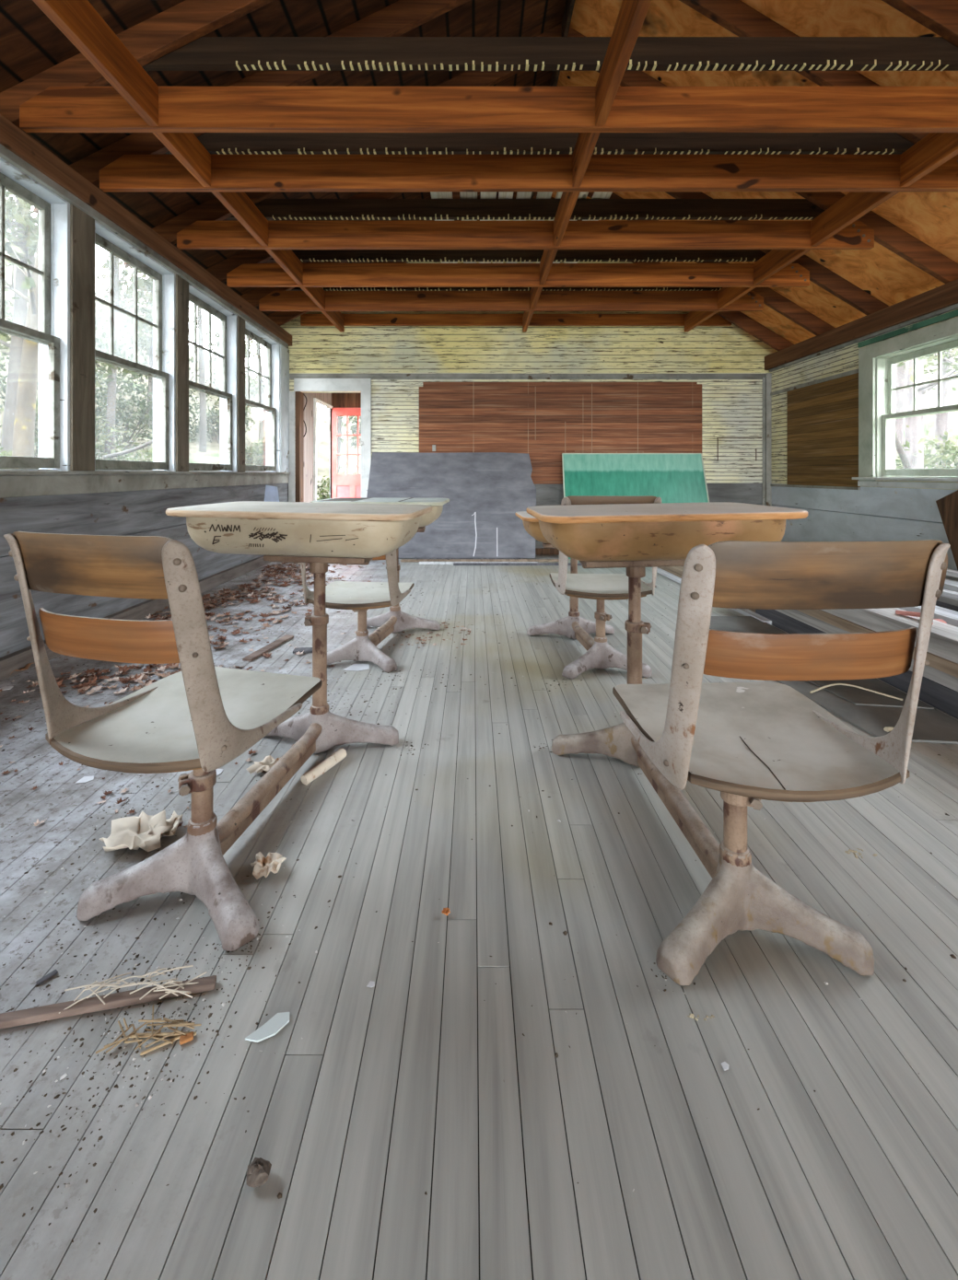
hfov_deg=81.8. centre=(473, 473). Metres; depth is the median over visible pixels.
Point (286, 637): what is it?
wood splinter
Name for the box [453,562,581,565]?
wood strip
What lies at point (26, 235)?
tree
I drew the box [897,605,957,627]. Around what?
plank
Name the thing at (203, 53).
joist
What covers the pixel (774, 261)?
board
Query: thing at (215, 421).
shrub
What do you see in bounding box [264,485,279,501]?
card
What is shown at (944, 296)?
trim
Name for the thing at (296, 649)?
wood splinter
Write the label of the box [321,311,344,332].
board
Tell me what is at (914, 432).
tree
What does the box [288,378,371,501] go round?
trim
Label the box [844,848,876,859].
crumb
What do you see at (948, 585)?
plank
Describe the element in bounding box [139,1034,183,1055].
wood splinter
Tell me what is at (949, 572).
plank
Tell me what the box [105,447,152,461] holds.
shrub
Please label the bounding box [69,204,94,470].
window post
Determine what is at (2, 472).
trim
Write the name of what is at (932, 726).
sheet
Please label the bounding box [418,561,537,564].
wood strip
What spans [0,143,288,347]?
trim
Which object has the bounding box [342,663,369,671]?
paper scrap
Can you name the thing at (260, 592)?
wood splinter
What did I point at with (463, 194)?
plank
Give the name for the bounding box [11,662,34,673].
dry leaf
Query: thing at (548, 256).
board
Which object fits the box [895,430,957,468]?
shrub
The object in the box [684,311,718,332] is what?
board
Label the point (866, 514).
wall
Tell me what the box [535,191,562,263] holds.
plank
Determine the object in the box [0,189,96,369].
tree
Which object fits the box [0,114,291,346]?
wooden beam
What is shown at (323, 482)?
shrub
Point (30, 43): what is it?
ceiling
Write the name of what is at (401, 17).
rafter
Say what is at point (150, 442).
fallen branch
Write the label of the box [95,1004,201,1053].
tuft
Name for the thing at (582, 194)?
plank
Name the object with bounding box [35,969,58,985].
wood splinter
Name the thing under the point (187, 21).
rafter
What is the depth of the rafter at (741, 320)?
6.03 m
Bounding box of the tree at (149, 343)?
[95,263,203,428]
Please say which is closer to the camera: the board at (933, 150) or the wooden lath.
the wooden lath
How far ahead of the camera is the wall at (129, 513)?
3.08 m
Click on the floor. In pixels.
(393, 1091)
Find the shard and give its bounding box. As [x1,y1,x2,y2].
[244,1012,289,1042]
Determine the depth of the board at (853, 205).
3.49 m
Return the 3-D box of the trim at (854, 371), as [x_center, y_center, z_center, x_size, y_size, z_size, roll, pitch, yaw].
[3.349,-0.383,5.510,0.019,1.055,1.420,0,0,0]
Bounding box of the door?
[328,407,360,498]
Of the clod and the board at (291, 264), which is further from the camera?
the board at (291, 264)
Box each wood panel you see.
[418,382,701,484]
[786,372,860,487]
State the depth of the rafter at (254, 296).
5.34 m
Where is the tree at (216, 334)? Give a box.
[197,328,265,407]
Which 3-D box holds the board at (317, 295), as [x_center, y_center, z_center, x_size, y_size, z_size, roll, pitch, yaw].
[-1.444,-1.658,4.973,0.042,0.178,0.650,0,0,0]
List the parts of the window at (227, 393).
sash, sash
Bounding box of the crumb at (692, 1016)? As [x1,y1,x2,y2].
[686,1012,714,1020]
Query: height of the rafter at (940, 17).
2.031 m
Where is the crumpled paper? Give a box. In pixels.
[99,809,174,851]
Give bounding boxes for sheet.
[709,616,933,709]
[775,680,957,744]
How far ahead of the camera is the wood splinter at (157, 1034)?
0.90 m
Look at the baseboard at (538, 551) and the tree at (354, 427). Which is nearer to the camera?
the baseboard at (538, 551)
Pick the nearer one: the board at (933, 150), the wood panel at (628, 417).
the board at (933, 150)
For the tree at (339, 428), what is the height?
6.352 m
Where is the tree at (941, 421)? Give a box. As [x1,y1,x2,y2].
[896,348,957,468]
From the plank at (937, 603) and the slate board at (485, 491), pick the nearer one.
the plank at (937, 603)
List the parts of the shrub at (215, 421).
stem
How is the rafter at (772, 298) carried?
on the trim at (944, 296)
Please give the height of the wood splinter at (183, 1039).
0.006 m
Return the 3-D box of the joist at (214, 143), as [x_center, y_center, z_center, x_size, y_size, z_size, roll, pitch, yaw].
[0.399,-1.886,3.146,4.308,0.132,0.044,0,0,0]
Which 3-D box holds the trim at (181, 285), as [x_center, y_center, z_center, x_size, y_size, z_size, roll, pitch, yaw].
[-2.099,-0.708,3.980,0.023,1.389,0.162,0,0,0]
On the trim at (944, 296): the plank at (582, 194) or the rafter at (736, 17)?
the rafter at (736, 17)
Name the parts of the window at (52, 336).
sash, sash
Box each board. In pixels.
[32,0,158,126]
[152,132,210,186]
[211,191,267,246]
[265,249,302,284]
[300,287,325,309]
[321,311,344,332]
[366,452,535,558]
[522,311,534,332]
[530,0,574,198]
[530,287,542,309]
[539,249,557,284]
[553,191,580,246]
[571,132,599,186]
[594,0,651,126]
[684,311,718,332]
[717,287,755,309]
[753,249,810,284]
[810,191,898,246]
[899,132,957,186]
[935,489,957,570]
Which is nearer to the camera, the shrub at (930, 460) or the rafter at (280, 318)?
the rafter at (280, 318)
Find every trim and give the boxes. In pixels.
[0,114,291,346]
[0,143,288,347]
[0,470,290,475]
[0,474,288,498]
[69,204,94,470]
[175,274,188,471]
[237,315,244,471]
[279,344,289,472]
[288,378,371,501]
[289,373,765,379]
[295,391,303,501]
[313,397,332,500]
[535,384,643,453]
[716,437,761,461]
[762,372,771,506]
[764,279,957,370]
[768,303,957,372]
[769,368,860,489]
[851,477,957,488]
[857,309,957,348]
[858,316,957,480]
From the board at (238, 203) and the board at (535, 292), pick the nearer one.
the board at (238, 203)
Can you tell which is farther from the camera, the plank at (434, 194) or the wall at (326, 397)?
the wall at (326, 397)
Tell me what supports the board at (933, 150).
attached to the joist at (55, 109)
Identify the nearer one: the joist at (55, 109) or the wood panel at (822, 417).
the joist at (55, 109)
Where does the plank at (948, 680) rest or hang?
on the plank at (938, 696)
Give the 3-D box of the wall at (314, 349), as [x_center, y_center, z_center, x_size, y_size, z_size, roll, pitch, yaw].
[0.625,-1.106,6.320,5.750,4.091,0.100,0,0,0]
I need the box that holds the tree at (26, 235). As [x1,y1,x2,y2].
[0,190,38,453]
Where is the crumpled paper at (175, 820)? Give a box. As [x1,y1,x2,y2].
[147,810,183,837]
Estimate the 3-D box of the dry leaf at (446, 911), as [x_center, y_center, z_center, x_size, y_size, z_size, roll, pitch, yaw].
[-0.057,0.914,1.152,0.018,0.006,0.018,0,0,0]
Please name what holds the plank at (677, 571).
on the floor
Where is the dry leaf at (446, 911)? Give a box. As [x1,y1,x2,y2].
[441,907,450,915]
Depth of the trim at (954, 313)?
4.22 m
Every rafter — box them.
[0,0,274,127]
[34,0,469,214]
[124,23,561,267]
[206,191,405,282]
[240,191,480,307]
[249,191,516,340]
[532,191,792,350]
[567,26,957,283]
[587,191,834,335]
[664,191,889,314]
[679,0,929,143]
[881,0,957,46]
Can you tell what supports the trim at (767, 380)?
attached to the wall at (314, 349)
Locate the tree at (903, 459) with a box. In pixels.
[895,425,938,468]
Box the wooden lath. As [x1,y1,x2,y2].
[0,975,216,1029]
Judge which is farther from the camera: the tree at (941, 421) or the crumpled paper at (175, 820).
the tree at (941, 421)
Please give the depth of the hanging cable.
6.50 m
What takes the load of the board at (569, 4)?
attached to the wall at (314, 349)
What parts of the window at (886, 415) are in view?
sash, sash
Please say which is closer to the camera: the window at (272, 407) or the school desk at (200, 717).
the school desk at (200, 717)
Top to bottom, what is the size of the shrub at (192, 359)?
2.446 m
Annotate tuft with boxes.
[58,965,206,1013]
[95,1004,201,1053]
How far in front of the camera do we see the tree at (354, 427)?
12.73 m
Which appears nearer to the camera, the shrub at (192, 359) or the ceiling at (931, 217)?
the ceiling at (931, 217)
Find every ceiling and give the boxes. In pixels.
[0,0,566,315]
[551,0,957,344]
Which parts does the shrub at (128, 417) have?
stem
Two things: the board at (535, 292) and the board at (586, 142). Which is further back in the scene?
the board at (535, 292)
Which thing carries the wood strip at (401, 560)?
on the floor
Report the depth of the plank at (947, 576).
3.50 m
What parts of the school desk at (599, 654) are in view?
post, seat, seat plate, post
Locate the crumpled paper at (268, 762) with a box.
[245,755,281,773]
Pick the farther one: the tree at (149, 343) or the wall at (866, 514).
the tree at (149, 343)
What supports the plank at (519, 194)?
on the joist at (272, 209)
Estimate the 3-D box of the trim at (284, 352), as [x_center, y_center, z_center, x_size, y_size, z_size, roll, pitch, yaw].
[-2.099,-0.708,6.135,0.023,1.389,0.270,0,0,0]
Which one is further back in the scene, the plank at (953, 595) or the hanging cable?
the hanging cable
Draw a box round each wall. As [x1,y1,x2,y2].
[0,203,288,657]
[279,220,777,547]
[302,392,331,502]
[325,392,360,407]
[769,308,957,570]
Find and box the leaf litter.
[0,562,470,827]
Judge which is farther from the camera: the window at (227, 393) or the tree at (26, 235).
the tree at (26, 235)
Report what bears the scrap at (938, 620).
on the plank
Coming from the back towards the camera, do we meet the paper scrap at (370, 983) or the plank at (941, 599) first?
the plank at (941, 599)
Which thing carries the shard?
on the floor
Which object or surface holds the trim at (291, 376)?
attached to the wall at (314, 349)
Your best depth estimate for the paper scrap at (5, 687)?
2.36 m
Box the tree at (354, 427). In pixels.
[338,416,360,451]
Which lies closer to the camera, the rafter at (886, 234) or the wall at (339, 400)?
the rafter at (886, 234)
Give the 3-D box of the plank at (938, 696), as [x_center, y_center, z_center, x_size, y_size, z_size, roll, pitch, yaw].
[1.860,0.870,2.575,0.100,0.100,1.950,0,0,0]
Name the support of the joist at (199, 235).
on the wooden beam at (12, 137)
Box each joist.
[19,86,957,132]
[99,154,957,191]
[141,36,957,70]
[164,132,914,154]
[176,221,873,249]
[226,198,824,220]
[226,263,809,287]
[258,290,763,311]
[267,249,766,262]
[289,287,721,290]
[300,314,731,325]
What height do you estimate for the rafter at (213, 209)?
1.695 m
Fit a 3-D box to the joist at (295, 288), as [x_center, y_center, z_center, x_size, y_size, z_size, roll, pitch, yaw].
[0.394,-1.859,5.412,4.406,0.132,0.044,0,0,0]
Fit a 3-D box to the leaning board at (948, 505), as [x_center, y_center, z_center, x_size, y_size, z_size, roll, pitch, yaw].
[3.257,0.520,3.615,0.068,0.873,0.606,0,0,10]
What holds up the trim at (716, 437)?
attached to the wall at (314, 349)
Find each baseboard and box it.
[0,555,271,681]
[535,547,558,554]
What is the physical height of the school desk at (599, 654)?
0.827 m
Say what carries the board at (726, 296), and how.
attached to the joist at (275, 300)
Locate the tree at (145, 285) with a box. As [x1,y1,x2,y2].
[4,254,189,459]
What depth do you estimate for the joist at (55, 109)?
2.50 m
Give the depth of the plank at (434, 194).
3.90 m
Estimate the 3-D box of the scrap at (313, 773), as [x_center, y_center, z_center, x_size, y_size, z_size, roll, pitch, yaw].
[-0.458,0.904,1.705,0.038,0.039,0.172,0,0,28]
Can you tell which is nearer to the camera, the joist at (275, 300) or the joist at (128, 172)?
the joist at (128, 172)
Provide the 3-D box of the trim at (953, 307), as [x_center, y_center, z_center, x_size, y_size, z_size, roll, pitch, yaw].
[3.342,-1.155,-0.390,0.034,0.026,13.220,0,0,0]
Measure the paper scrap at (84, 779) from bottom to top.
0.001 m
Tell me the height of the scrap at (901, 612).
0.034 m
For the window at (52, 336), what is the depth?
2.82 m
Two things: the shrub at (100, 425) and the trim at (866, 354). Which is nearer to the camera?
the trim at (866, 354)
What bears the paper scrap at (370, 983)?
on the floor
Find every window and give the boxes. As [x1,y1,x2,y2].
[0,156,69,470]
[91,220,175,475]
[188,283,237,472]
[243,320,279,472]
[875,334,957,477]
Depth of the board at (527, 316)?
5.79 m
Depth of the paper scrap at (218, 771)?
1.70 m
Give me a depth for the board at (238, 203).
3.47 m
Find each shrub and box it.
[0,310,138,422]
[0,397,139,469]
[0,447,38,468]
[34,377,152,450]
[34,442,100,469]
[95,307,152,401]
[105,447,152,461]
[116,349,220,417]
[188,396,261,443]
[205,364,265,399]
[244,436,265,471]
[316,463,360,500]
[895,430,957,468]
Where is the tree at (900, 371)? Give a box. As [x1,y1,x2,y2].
[895,361,906,444]
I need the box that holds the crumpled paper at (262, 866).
[250,851,286,879]
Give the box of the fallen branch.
[102,439,152,459]
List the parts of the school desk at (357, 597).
post, seat plate, seat, post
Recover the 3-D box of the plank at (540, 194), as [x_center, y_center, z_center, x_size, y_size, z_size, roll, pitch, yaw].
[0.499,-1.964,4.718,0.100,0.017,1.913,0,0,0]
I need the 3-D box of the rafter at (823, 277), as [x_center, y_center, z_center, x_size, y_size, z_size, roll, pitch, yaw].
[2.176,-2.133,4.672,3.068,2.031,0.045,0,0,0]
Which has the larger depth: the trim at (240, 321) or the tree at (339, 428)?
the tree at (339, 428)
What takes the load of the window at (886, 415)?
in the wall at (866, 514)
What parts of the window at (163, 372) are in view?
sash, sash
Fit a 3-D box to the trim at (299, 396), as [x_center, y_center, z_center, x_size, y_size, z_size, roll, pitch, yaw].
[-1.995,-0.005,6.340,0.050,1.850,0.140,0,0,0]
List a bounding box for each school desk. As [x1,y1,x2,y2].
[3,500,431,951]
[300,497,449,672]
[515,495,661,678]
[526,501,950,985]
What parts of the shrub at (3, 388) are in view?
stem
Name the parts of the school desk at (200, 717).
post, seat plate, seat, post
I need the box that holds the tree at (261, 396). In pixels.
[219,327,265,442]
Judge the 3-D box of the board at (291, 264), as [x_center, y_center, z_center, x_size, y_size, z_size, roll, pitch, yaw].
[-1.443,-1.658,4.237,0.042,0.178,0.734,0,0,0]
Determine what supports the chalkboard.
on the floor
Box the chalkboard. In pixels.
[561,453,709,558]
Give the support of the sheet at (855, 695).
on the sheet at (932, 726)
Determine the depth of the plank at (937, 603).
3.05 m
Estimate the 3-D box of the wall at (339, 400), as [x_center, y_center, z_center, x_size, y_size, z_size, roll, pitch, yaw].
[-0.540,-0.120,7.830,3.080,2.120,0.060,0,0,0]
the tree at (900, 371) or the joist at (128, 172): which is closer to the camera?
the joist at (128, 172)
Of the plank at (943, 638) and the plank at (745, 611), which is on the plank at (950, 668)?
the plank at (943, 638)
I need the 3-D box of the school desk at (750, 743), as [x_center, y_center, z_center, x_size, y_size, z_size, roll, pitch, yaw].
[0.598,0.509,1.441,0.822,0.815,1.259,0,0,0]
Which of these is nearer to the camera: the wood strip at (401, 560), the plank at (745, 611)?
the plank at (745, 611)
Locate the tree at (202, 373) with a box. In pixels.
[197,305,206,452]
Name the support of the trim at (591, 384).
attached to the wall at (314, 349)
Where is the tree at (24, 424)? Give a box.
[4,211,38,468]
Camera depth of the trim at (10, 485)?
3.22 m
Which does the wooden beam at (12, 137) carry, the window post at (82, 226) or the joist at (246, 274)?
the joist at (246, 274)
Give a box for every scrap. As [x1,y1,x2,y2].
[0,686,13,690]
[75,775,93,783]
[215,768,223,775]
[300,748,346,785]
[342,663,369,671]
[366,980,374,987]
[721,1061,729,1070]
[895,609,932,624]
[932,618,946,623]
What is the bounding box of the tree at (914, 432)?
[903,353,957,468]
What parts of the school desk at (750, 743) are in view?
post, seat plate, seat, post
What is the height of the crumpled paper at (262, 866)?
0.026 m
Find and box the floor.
[0,554,957,1279]
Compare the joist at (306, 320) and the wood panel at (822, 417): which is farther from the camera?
the joist at (306, 320)
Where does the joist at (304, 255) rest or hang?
attached to the rafter at (219, 271)
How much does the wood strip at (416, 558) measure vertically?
0.020 m
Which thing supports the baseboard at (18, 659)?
attached to the wall at (129, 513)
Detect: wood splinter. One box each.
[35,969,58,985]
[128,1031,196,1037]
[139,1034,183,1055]
[179,1031,193,1045]
[202,590,267,603]
[242,634,293,661]
[292,647,312,653]
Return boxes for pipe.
[883,726,894,732]
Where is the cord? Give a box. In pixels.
[809,683,902,700]
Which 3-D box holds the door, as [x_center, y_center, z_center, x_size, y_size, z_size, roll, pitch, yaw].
[-1.689,-0.003,7.712,0.638,1.825,0.056,0,0,0]
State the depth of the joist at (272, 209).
3.92 m
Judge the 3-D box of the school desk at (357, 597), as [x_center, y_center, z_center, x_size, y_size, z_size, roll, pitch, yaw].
[-0.530,0.521,2.849,0.758,0.788,1.353,0,0,0]
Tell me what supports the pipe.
on the sheet at (932, 726)
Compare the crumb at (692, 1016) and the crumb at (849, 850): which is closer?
the crumb at (692, 1016)
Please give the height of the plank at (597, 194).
0.017 m
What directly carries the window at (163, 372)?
in the wall at (129, 513)
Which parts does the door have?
panel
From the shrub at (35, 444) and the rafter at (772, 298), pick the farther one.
the shrub at (35, 444)
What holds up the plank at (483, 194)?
on the joist at (272, 209)
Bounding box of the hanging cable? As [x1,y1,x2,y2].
[303,394,306,436]
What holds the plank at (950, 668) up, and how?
on the plank at (948, 680)
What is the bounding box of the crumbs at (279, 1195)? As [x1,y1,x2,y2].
[0,575,955,1244]
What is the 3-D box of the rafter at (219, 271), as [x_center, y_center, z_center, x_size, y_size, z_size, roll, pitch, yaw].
[-0.916,-2.304,4.672,3.068,1.695,0.045,0,0,0]
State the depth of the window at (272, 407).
5.94 m
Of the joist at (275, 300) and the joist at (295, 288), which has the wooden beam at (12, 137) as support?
the joist at (275, 300)
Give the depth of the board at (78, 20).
2.14 m
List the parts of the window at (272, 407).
sash, sash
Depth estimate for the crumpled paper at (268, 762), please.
1.71 m
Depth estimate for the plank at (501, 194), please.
3.90 m
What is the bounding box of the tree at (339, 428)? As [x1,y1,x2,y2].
[337,416,360,473]
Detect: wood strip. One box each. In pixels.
[400,558,558,562]
[416,558,520,558]
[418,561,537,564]
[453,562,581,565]
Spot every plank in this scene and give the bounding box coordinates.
[430,191,457,263]
[459,191,477,263]
[478,191,496,263]
[492,191,512,263]
[506,191,532,263]
[521,191,552,263]
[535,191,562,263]
[552,191,588,263]
[563,191,612,263]
[656,568,771,625]
[657,566,755,612]
[755,609,957,719]
[775,609,957,691]
[796,609,957,677]
[821,607,957,663]
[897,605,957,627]
[935,600,957,611]
[937,595,957,606]
[940,589,957,600]
[942,578,957,592]
[945,568,957,577]
[945,575,957,580]
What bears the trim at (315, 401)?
attached to the wall at (326, 397)
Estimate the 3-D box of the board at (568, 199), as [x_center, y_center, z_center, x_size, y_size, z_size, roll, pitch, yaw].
[0.575,-1.658,3.451,0.042,0.178,0.750,0,0,0]
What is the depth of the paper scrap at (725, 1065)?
0.85 m
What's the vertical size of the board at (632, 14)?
0.178 m
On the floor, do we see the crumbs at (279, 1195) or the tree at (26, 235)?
the crumbs at (279, 1195)
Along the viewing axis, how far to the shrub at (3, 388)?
12.19 m
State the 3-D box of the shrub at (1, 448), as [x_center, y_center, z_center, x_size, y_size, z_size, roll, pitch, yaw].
[-5.481,0.134,6.520,1.583,1.104,1.652,0,0,0]
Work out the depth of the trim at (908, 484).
4.21 m
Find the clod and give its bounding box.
[245,1157,271,1187]
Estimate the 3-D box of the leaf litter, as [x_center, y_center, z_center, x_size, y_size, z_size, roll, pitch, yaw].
[-1.065,0.904,3.682,2.080,0.041,4.538,0,0,-2]
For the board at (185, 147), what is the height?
0.178 m
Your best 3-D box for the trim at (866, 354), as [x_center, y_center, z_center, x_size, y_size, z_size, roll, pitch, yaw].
[3.348,-0.507,4.210,0.023,1.145,1.160,0,0,0]
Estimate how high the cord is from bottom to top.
0.018 m

